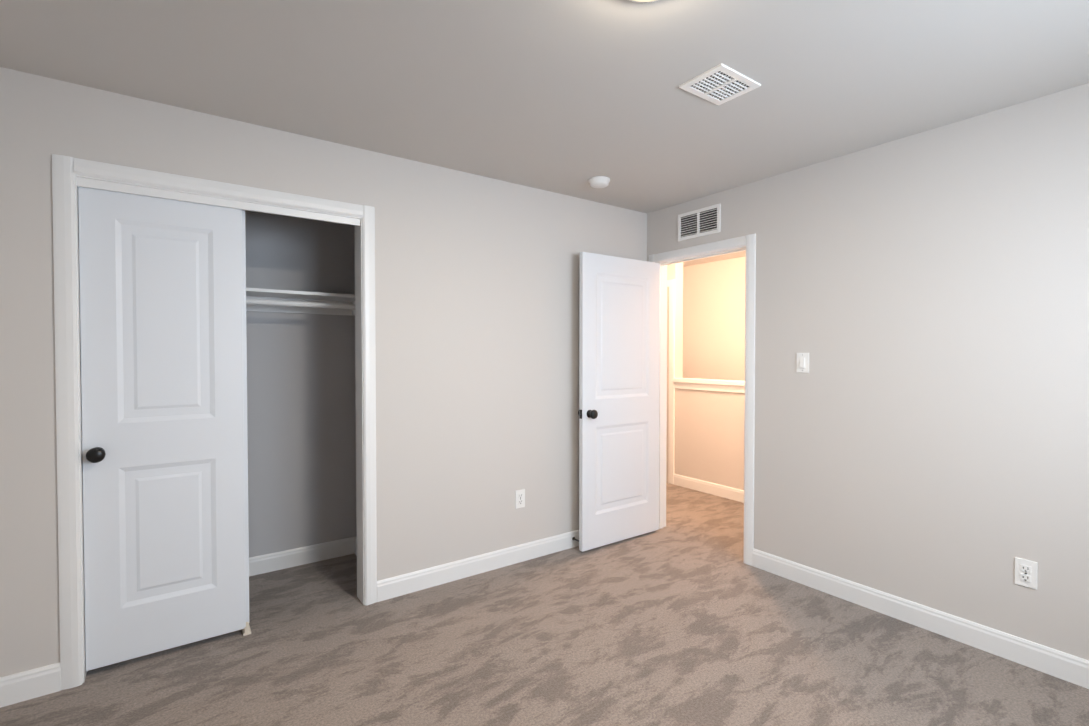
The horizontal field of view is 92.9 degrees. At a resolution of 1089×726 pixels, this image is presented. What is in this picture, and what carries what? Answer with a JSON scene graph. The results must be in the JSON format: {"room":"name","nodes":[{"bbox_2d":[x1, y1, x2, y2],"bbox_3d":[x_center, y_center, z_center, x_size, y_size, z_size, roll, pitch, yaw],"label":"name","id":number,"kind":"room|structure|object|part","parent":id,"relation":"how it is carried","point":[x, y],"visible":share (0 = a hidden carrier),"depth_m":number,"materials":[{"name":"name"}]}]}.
{"room":"empty bedroom","nodes":[
{"label":"empty bedroom","id":0,"kind":"room"},
{"bbox_2d":[245,210,356,557],"bbox_3d":[-1.735,0.081,2.849,1.740,2.440,0.780,-1,1,-36],"label":"wall","id":1,"kind":"structure","parent":0,"point":[301,399],"depth_m":3.31,"materials":[{"name":"grey paint"}]},
{"bbox_2d":[246,288,354,315],"bbox_3d":[-1.805,-0.364,2.939,1.500,0.108,0.300,-1,1,-36],"label":"closet shelf","id":2,"kind":"object","parent":1,"relation":"attached to","point":[273,300],"visible":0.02,"depth_m":3.16,"materials":[{"name":"white"}]},
{"bbox_2d":[249,537,351,575],"bbox_3d":[-1.889,1.242,3.083,1.500,0.110,0.014,-1,1,-36],"label":"baseboard","id":3,"kind":"structure","parent":1,"relation":"attached to","point":[266,563],"depth_m":3.31,"materials":[{"name":"white wood"}]},
{"bbox_2d":[352,536,356,555],"bbox_3d":[-1.085,1.240,3.238,0.014,0.110,0.620,-1,1,-36],"label":"baseboard","id":4,"kind":"structure","parent":1,"relation":"attached to","point":[354,539],"depth_m":3.50,"materials":[{"name":"white wood"}]},
{"bbox_2d":[0,67,646,676],"bbox_3d":[-0.782,0.079,2.979,4.040,2.440,0.120,-1,1,-36],"label":"wall","id":5,"kind":"structure","parent":0,"point":[476,351],"depth_m":2.91,"materials":[{"name":"white paint"}]},
{"bbox_2d":[0,662,60,707],"bbox_3d":[-2.104,1.262,1.969,0.390,0.110,0.014,-1,1,-36],"label":"baseboard","id":6,"kind":"structure","parent":5,"relation":"attached to","point":[28,684],"depth_m":2.03,"materials":[{"name":"white wood"}]},
{"bbox_2d":[78,187,245,670],"bbox_3d":[-1.684,0.271,2.321,0.580,2.020,0.035,-1,1,-36],"label":"closet door","id":7,"kind":"structure","parent":5,"relation":"in","point":[161,322],"depth_m":2.29,"materials":[{"name":"white wood"}]},
{"bbox_2d":[86,447,105,462],"bbox_3d":[-1.854,0.379,2.141,0.062,0.062,0.062,-1,1,-36],"label":"door knob","id":8,"kind":"object","parent":7,"relation":"attached to","point":[96,455],"visible":1,"depth_m":2.12,"materials":[{"name":"black metal"}]},
{"bbox_2d":[52,154,376,689],"bbox_3d":[-1.464,0.238,2.482,1.270,2.140,0.137,-1,1,-36],"label":"trim","id":9,"kind":"structure","parent":5,"relation":"attached to","point":[70,175],"depth_m":2.15,"materials":[{"name":"white wood"}]},
{"bbox_2d":[241,210,248,621],"bbox_3d":[-1.693,0.270,2.368,0.580,2.020,0.035,-1,1,-36],"label":"closet door","id":10,"kind":"structure","parent":5,"relation":"in","point":[245,415],"depth_m":2.52,"materials":[{"name":"white wood"}]},
{"bbox_2d":[377,530,578,601],"bbox_3d":[-0.057,1.236,3.438,2.110,0.110,0.014,-1,1,-36],"label":"baseboard","id":11,"kind":"structure","parent":5,"relation":"attached to","point":[400,585],"depth_m":3.15,"materials":[{"name":"white wood"}]},
{"bbox_2d":[515,489,524,508],"bbox_3d":[-0.157,0.882,3.364,0.072,0.116,0.008,-1,1,-36],"label":"electrical outlet","id":12,"kind":"object","parent":5,"relation":"attached to","point":[519,498],"visible":1,"depth_m":3.36,"materials":[{"name":"white plastic"}]},
{"bbox_2d":[0,482,1088,725],"bbox_3d":[0.540,1.328,3.046,6.240,0.060,5.990,-1,1,-36],"label":"floor","id":13,"kind":"structure","parent":0,"point":[686,616],"depth_m":2.28,"materials":[{"name":"carpet"}]},
{"bbox_2d":[242,622,250,635],"bbox_3d":[-1.456,1.287,2.528,0.034,0.040,0.098,-1,1,-36],"label":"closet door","id":14,"kind":"structure","parent":13,"relation":"on","point":[246,631],"depth_m":2.49,"materials":[{"name":"beige plastic"}]},
{"bbox_2d":[0,0,1088,266],"bbox_3d":[0.540,-1.171,3.002,6.240,0.060,5.990,-1,1,-36],"label":"ceiling","id":15,"kind":"structure","parent":0,"point":[566,96],"depth_m":2.00,"materials":[{"name":"grey paint"}]},
{"bbox_2d":[588,176,609,187],"bbox_3d":[0.343,-1.127,3.242,0.136,0.038,0.136,-1,1,-36],"label":"smoke detector","id":16,"kind":"object","parent":15,"relation":"attached to","point":[599,182],"visible":0.98,"depth_m":3.20,"materials":[{"name":"white plastic"}]},
{"bbox_2d":[629,0,657,2],"bbox_3d":[0.301,-1.097,1.483,0.216,0.036,0.216,-1,1,-36],"label":"recessed light","id":17,"kind":"object","parent":15,"relation":"in","point":[642,1],"visible":0.93,"depth_m":1.56,"materials":[{"name":"white glass"}]},
{"bbox_2d":[679,63,760,105],"bbox_3d":[0.710,-1.121,2.096,0.260,0.009,0.200,-1,1,-36],"label":"ceiling vent","id":18,"kind":"object","parent":15,"relation":"in","point":[719,84],"visible":1,"depth_m":2.08,"materials":[{"name":"white metal"}]},
{"bbox_2d":[666,256,745,489],"bbox_3d":[1.623,0.042,5.063,0.120,2.440,3.700,-1,1,-36],"label":"wall","id":19,"kind":"structure","parent":0,"point":[709,342],"depth_m":4.99,"materials":[{"name":"white paint"}]},
{"bbox_2d":[667,279,674,483],"bbox_3d":[0.914,0.187,5.936,0.018,2.120,1.460,-1,1,-36],"label":"trim","id":20,"kind":"structure","parent":19,"relation":"attached to","point":[671,427],"depth_m":5.36,"materials":[{"name":"white wood"}]},
{"bbox_2d":[673,378,744,392],"bbox_3d":[2.049,0.225,4.473,0.190,0.105,2.240,-1,1,-36],"label":"trim","id":21,"kind":"structure","parent":19,"relation":"attached to","point":[734,386],"depth_m":4.98,"materials":[{"name":"white wood"}]},
{"bbox_2d":[674,474,743,502],"bbox_3d":[1.995,1.218,4.452,0.014,0.110,2.240,-1,1,-36],"label":"baseboard","id":22,"kind":"structure","parent":19,"relation":"attached to","point":[723,491],"depth_m":5.00,"materials":[{"name":"white wood"}]},
{"bbox_2d":[647,83,1088,659],"bbox_3d":[1.915,0.086,2.583,0.120,2.440,3.670,-1,1,-36],"label":"wall","id":23,"kind":"structure","parent":0,"point":[921,425],"depth_m":2.51,"materials":[{"name":"white paint"}]},
{"bbox_2d":[578,252,659,551],"bbox_3d":[0.551,0.261,3.713,0.757,2.020,0.159,-1,1,-36],"label":"bedroom door","id":24,"kind":"structure","parent":23,"relation":"in","point":[619,310],"depth_m":3.67,"materials":[{"name":"white wood"}]},
{"bbox_3d":[0.282,0.344,3.521,0.095,0.062,0.159,-1,1,-36],"label":"bedroom door knob","id":25,"kind":"part","parent":24,"relation":"part of","materials":[{"name":"black metal"}]},
{"bbox_2d":[678,204,720,240],"bbox_3d":[1.076,-0.978,3.621,0.011,0.190,0.355,-1,1,-36],"label":"air vent","id":26,"kind":"object","parent":23,"relation":"in","point":[700,222],"visible":1,"depth_m":3.61,"materials":[{"name":"white metal"}]},
{"bbox_2d":[649,234,755,565],"bbox_3d":[1.122,0.232,3.691,0.154,2.110,0.900,-1,1,-36],"label":"door frame","id":27,"kind":"structure","parent":23,"relation":"attached to","point":[747,243],"depth_m":3.34,"materials":[{"name":"white wood"}]},
{"bbox_2d":[796,353,808,372],"bbox_3d":[1.509,-0.002,3.031,0.015,0.116,0.072,-1,1,-36],"label":"light switch","id":28,"kind":"object","parent":23,"relation":"attached to","point":[802,362],"visible":1,"depth_m":3.03,"materials":[{"name":"white plastic"}]},
{"bbox_2d":[752,548,1088,688],"bbox_3d":[2.087,1.257,2.250,0.014,0.110,2.595,-1,1,-36],"label":"baseboard","id":29,"kind":"structure","parent":23,"relation":"attached to","point":[1073,669],"depth_m":2.50,"materials":[{"name":"white wood"}]},
{"bbox_2d":[1015,557,1037,589],"bbox_3d":[2.088,0.912,2.247,0.008,0.116,0.072,-1,1,-36],"label":"electrical outlet","id":30,"kind":"object","parent":23,"relation":"attached to","point":[1025,573],"visible":1,"depth_m":2.24,"materials":[{"name":"white plastic"}]}
]}

